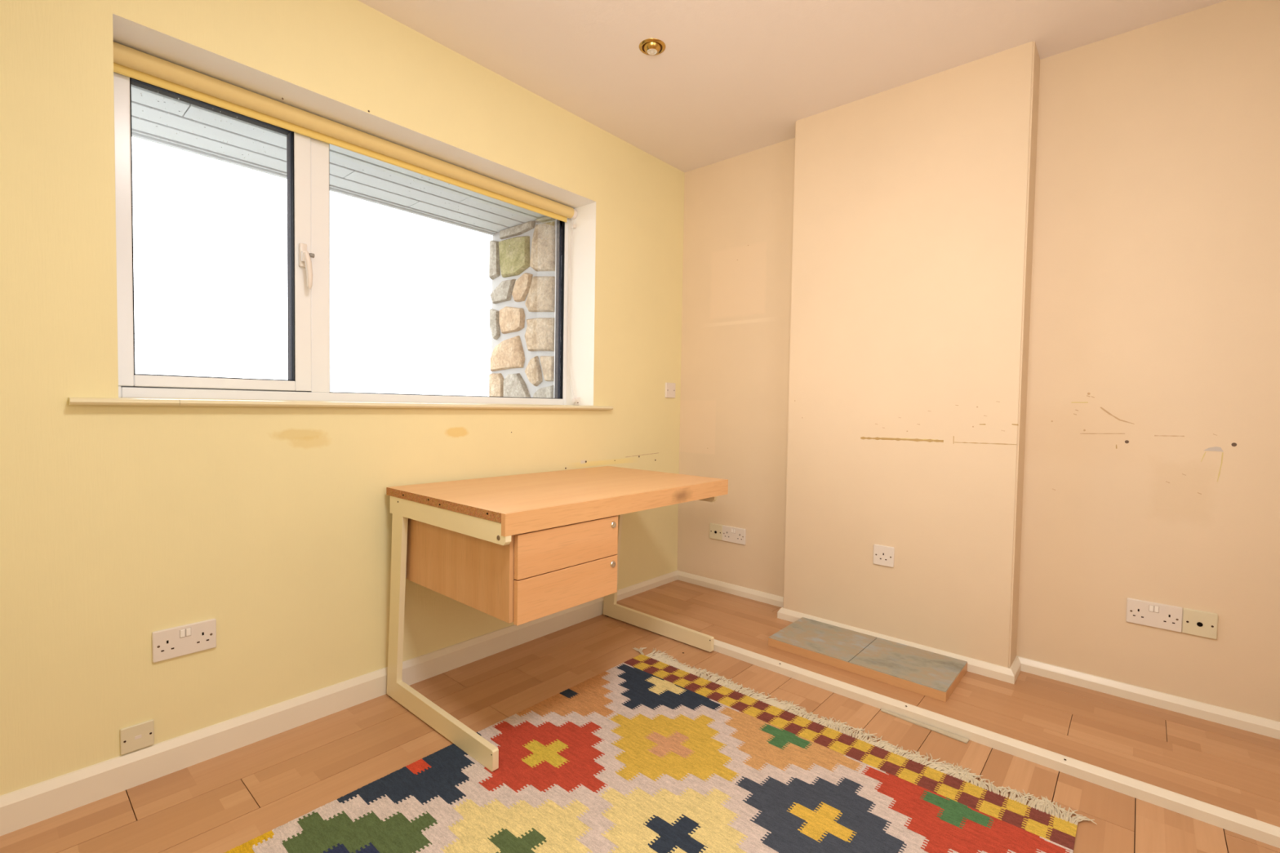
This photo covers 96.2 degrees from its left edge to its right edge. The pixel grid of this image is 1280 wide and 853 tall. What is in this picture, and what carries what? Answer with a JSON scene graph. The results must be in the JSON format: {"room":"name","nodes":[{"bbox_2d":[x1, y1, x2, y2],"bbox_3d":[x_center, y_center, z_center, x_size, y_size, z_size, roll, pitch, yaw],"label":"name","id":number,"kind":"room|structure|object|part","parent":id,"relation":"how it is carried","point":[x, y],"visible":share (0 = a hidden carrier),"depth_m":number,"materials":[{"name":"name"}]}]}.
{"room":"home office","nodes":[
{"label":"home office","id":0,"kind":"room"},
{"bbox_2d":[131,84,546,235],"bbox_3d":[-1.939,-1.172,1.746,0.590,0.162,3.900,3,3,41],"label":"soffit","id":1,"kind":"structure","parent":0,"point":[397,189],"depth_m":2.44,"materials":[{"name":"grey plastic"}]},
{"bbox_2d":[0,0,684,795],"bbox_3d":[-0.905,-0.216,2.302,0.301,2.481,3.370,3,3,41],"label":"wall","id":2,"kind":"structure","parent":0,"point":[120,526],"depth_m":1.74,"materials":[{"name":"yellow paint"}]},
{"bbox_2d":[120,719,154,755],"bbox_3d":[-1.382,0.854,1.580,0.010,0.070,0.070,3,3,41],"label":"blank plate","id":3,"kind":"object","parent":2,"relation":"attached to","point":[135,737],"visible":1,"depth_m":1.58,"materials":[{"name":"beige plastic"}]},
{"bbox_2d":[151,618,216,662],"bbox_3d":[-1.306,0.614,1.651,0.012,0.086,0.146,3,3,41],"label":"double socket","id":4,"kind":"object","parent":2,"relation":"attached to","point":[186,639],"visible":1,"depth_m":1.65,"materials":[{"name":"white plastic"}]},
{"bbox_2d":[180,629,185,637],"bbox_3d":[-1.308,0.592,1.643,0.005,0.022,0.011,3,3,41],"label":"rocker switch","id":5,"kind":"object","parent":4,"relation":"attached to","point":[182,631],"depth_m":1.64,"materials":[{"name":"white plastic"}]},
{"bbox_2d":[186,627,191,636],"bbox_3d":[-1.299,0.591,1.654,0.005,0.022,0.011,3,3,41],"label":"rocker switch","id":6,"kind":"object","parent":4,"relation":"attached to","point":[188,629],"depth_m":1.65,"materials":[{"name":"white plastic"}]},
{"bbox_2d":[0,570,677,835],"bbox_3d":[-0.811,0.925,2.229,0.018,0.091,3.150,3,3,41],"label":"baseboard","id":7,"kind":"structure","parent":2,"relation":"attached to","point":[21,808],"depth_m":1.77,"materials":[{"name":"beige paint"}]},
{"bbox_2d":[68,71,613,409],"bbox_3d":[-0.885,-0.583,2.254,0.304,1.019,1.956,3,3,41],"label":"window","id":8,"kind":"structure","parent":2,"relation":"attached to","point":[307,384],"depth_m":2.01,"materials":[{"name":"white plastic"}]},
{"bbox_3d":[-1.169,-0.561,2.011,0.050,0.160,0.031,3,3,41],"label":"handle","id":9,"kind":"part","parent":8,"relation":"part of","materials":[{"name":"white plastic"}]},
{"bbox_3d":[-0.872,-0.083,2.252,0.246,0.021,1.956,3,3,41],"label":"sill","id":10,"kind":"part","parent":8,"relation":"part of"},
{"bbox_3d":[-0.976,-0.597,2.326,0.065,0.998,1.756,3,3,41],"label":"frame","id":11,"kind":"part","parent":8,"relation":"part of","materials":[{"name":"white plastic"}]},
{"bbox_3d":[-0.778,-0.603,2.539,0.002,0.936,1.131,3,3,41],"label":"pane","id":12,"kind":"part","parent":8,"relation":"part of","materials":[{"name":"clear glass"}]},
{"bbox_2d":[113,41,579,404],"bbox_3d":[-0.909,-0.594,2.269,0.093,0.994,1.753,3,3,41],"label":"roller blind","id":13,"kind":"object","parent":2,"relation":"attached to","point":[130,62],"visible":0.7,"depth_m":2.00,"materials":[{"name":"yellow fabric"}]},
{"bbox_3d":[-0.347,-0.603,2.932,0.065,0.931,0.004,3,3,41],"label":"pull cord","id":14,"kind":"part","parent":13,"relation":"part of","materials":[{"name":"white plastic"}]},
{"bbox_2d":[665,382,675,398],"bbox_3d":[0.175,-0.208,3.301,0.010,0.086,0.086,3,3,41],"label":"blank plate","id":15,"kind":"object","parent":2,"relation":"attached to","point":[669,387],"visible":1,"depth_m":3.29,"materials":[{"name":"white plastic"}]},
{"bbox_2d":[488,216,555,398],"bbox_3d":[-0.486,-0.070,3.467,0.597,2.597,0.629,3,3,41],"label":"wall","id":16,"kind":"structure","parent":0,"point":[522,313],"depth_m":3.21,"materials":[{"name":"stone"}]},
{"bbox_2d":[0,579,1279,852],"bbox_3d":[0.290,1.031,1.266,2.950,0.101,3.150,3,3,41],"label":"floor","id":17,"kind":"structure","parent":0,"point":[219,804],"depth_m":1.78,"materials":[{"name":"brown wood"}]},
{"bbox_2d":[386,466,728,772],"bbox_3d":[-0.273,0.599,2.256,0.710,0.757,1.131,3,3,41],"label":"desk","id":18,"kind":"object","parent":17,"relation":"on","point":[519,549],"visible":1,"depth_m":1.86,"materials":[{"name":"brown wood"}]},
{"bbox_3d":[-0.637,0.619,1.840,0.710,0.724,0.020,3,3,41],"label":"leg frame","id":19,"kind":"part","parent":18,"relation":"part of","materials":[{"name":"beige metal"}]},
{"bbox_3d":[-0.219,0.500,1.793,0.018,0.128,0.412,3,3,41],"label":"drawer","id":20,"kind":"part","parent":18,"relation":"part of","materials":[{"name":"brown wood"}]},
{"bbox_3d":[-0.217,0.369,1.788,0.018,0.129,0.412,3,3,41],"label":"drawer","id":21,"kind":"part","parent":18,"relation":"part of","materials":[{"name":"brown wood"}]},
{"bbox_3d":[0.072,0.601,2.689,0.658,0.724,0.020,3,3,41],"label":"leg frame","id":22,"kind":"part","parent":18,"relation":"part of","materials":[{"name":"beige metal"}]},
{"bbox_2d":[223,647,1097,852],"bbox_3d":[-0.127,1.011,1.208,1.604,0.011,2.231,3,3,41],"label":"rug","id":23,"kind":"object","parent":17,"relation":"on","point":[648,753],"visible":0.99,"depth_m":1.58,"materials":[{"name":"fabric"}]},
{"bbox_2d":[768,617,967,702],"bbox_3d":[0.919,0.933,2.365,0.693,0.038,0.327,3,3,41],"label":"hearth","id":24,"kind":"object","parent":17,"relation":"on","point":[933,675],"visible":1,"depth_m":2.29,"materials":[{"name":"stone"}]},
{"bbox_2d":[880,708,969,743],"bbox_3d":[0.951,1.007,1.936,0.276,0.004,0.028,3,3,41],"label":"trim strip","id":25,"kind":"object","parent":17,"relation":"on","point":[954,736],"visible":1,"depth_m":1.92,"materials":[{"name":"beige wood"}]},
{"bbox_2d":[713,639,1279,848],"bbox_3d":[0.936,0.987,1.986,2.930,0.042,0.022,3,3,41],"label":"trim","id":26,"kind":"structure","parent":17,"relation":"attached to","point":[1241,824],"depth_m":1.74,"materials":[{"name":"white wood"}]},
{"bbox_2d":[358,0,1226,172],"bbox_3d":[0.263,-1.452,1.253,3.350,0.100,3.370,3,3,41],"label":"ceiling","id":27,"kind":"structure","parent":0,"point":[731,78],"depth_m":2.16,"materials":[{"name":"white paint"}]},
{"bbox_2d":[639,38,665,55],"bbox_3d":[0.046,-1.427,2.176,0.102,0.029,0.102,3,3,41],"label":"recessed light","id":28,"kind":"object","parent":27,"relation":"in","point":[650,46],"visible":1,"depth_m":2.16,"materials":[{"name":"gold metal"}]},
{"bbox_2d":[782,40,1039,667],"bbox_3d":[1.118,-0.220,2.510,0.942,2.421,0.153,3,3,41],"label":"wall","id":29,"kind":"structure","parent":0,"point":[913,202],"depth_m":2.38,"materials":[{"name":"beige paint"}]},
{"bbox_2d":[873,544,894,567],"bbox_3d":[1.050,0.557,2.478,0.086,0.086,0.010,3,3,41],"label":"socket","id":30,"kind":"object","parent":29,"relation":"attached to","point":[883,555],"visible":1,"depth_m":2.47,"materials":[{"name":"white plastic"}]},
{"bbox_2d":[777,608,1014,684],"bbox_3d":[1.043,0.926,2.486,0.978,0.050,0.018,3,3,41],"label":"baseboard","id":31,"kind":"structure","parent":29,"relation":"attached to","point":[997,672],"depth_m":2.34,"materials":[{"name":"beige paint"}]},
{"bbox_2d":[1009,655,1021,684],"bbox_3d":[1.454,0.942,2.227,0.018,0.050,0.169,3,3,41],"label":"baseboard","id":32,"kind":"structure","parent":29,"relation":"attached to","point":[1015,666],"depth_m":2.22,"materials":[{"name":"beige paint"}]},
{"bbox_2d":[676,0,1279,721],"bbox_3d":[1.425,-0.181,2.421,3.050,2.481,0.121,3,3,41],"label":"wall","id":33,"kind":"structure","parent":0,"point":[1152,464],"depth_m":2.06,"materials":[{"name":"beige paint"}]},
{"bbox_2d":[709,523,723,540],"bbox_3d":[0.427,0.590,3.225,0.085,0.086,0.011,3,3,41],"label":"socket","id":34,"kind":"object","parent":33,"relation":"attached to","point":[715,530],"visible":1,"depth_m":3.22,"materials":[{"name":"beige plastic"}]},
{"bbox_2d":[677,570,783,607],"bbox_3d":[0.501,0.893,3.161,0.763,0.050,0.018,3,3,41],"label":"baseboard","id":35,"kind":"structure","parent":33,"relation":"attached to","point":[778,601],"depth_m":3.15,"materials":[{"name":"beige paint"}]},
{"bbox_2d":[722,524,746,545],"bbox_3d":[0.513,0.595,3.149,0.146,0.086,0.012,3,3,41],"label":"double socket","id":36,"kind":"object","parent":33,"relation":"attached to","point":[730,534],"visible":1,"depth_m":3.14,"materials":[{"name":"white plastic"}]},
{"bbox_2d":[1017,656,1279,739],"bbox_3d":[1.965,0.962,1.880,1.244,0.050,0.018,3,3,41],"label":"baseboard","id":37,"kind":"structure","parent":33,"relation":"attached to","point":[1242,721],"depth_m":2.01,"materials":[{"name":"beige paint"}]},
{"bbox_2d":[1125,597,1182,632],"bbox_3d":[1.804,0.662,2.019,0.146,0.086,0.012,3,3,41],"label":"double socket","id":38,"kind":"object","parent":33,"relation":"attached to","point":[1168,617],"visible":1,"depth_m":2.02,"materials":[{"name":"white plastic"}]},
{"bbox_2d":[1149,604,1153,612],"bbox_3d":[1.797,0.639,2.020,0.011,0.022,0.005,3,3,41],"label":"rocker switch","id":39,"kind":"object","parent":38,"relation":"attached to","point":[1151,606],"depth_m":2.02,"materials":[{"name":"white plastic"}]},
{"bbox_2d":[1154,606,1159,613],"bbox_3d":[1.808,0.640,2.011,0.011,0.022,0.005,3,3,41],"label":"rocker switch","id":40,"kind":"object","parent":38,"relation":"attached to","point":[1156,608],"depth_m":2.01,"materials":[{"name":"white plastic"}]},
{"bbox_2d":[1182,608,1217,639],"bbox_3d":[1.892,0.666,1.943,0.085,0.086,0.011,3,3,41],"label":"socket","id":41,"kind":"object","parent":33,"relation":"attached to","point":[1194,622],"visible":1,"depth_m":1.94,"materials":[{"name":"beige plastic"}]}
]}

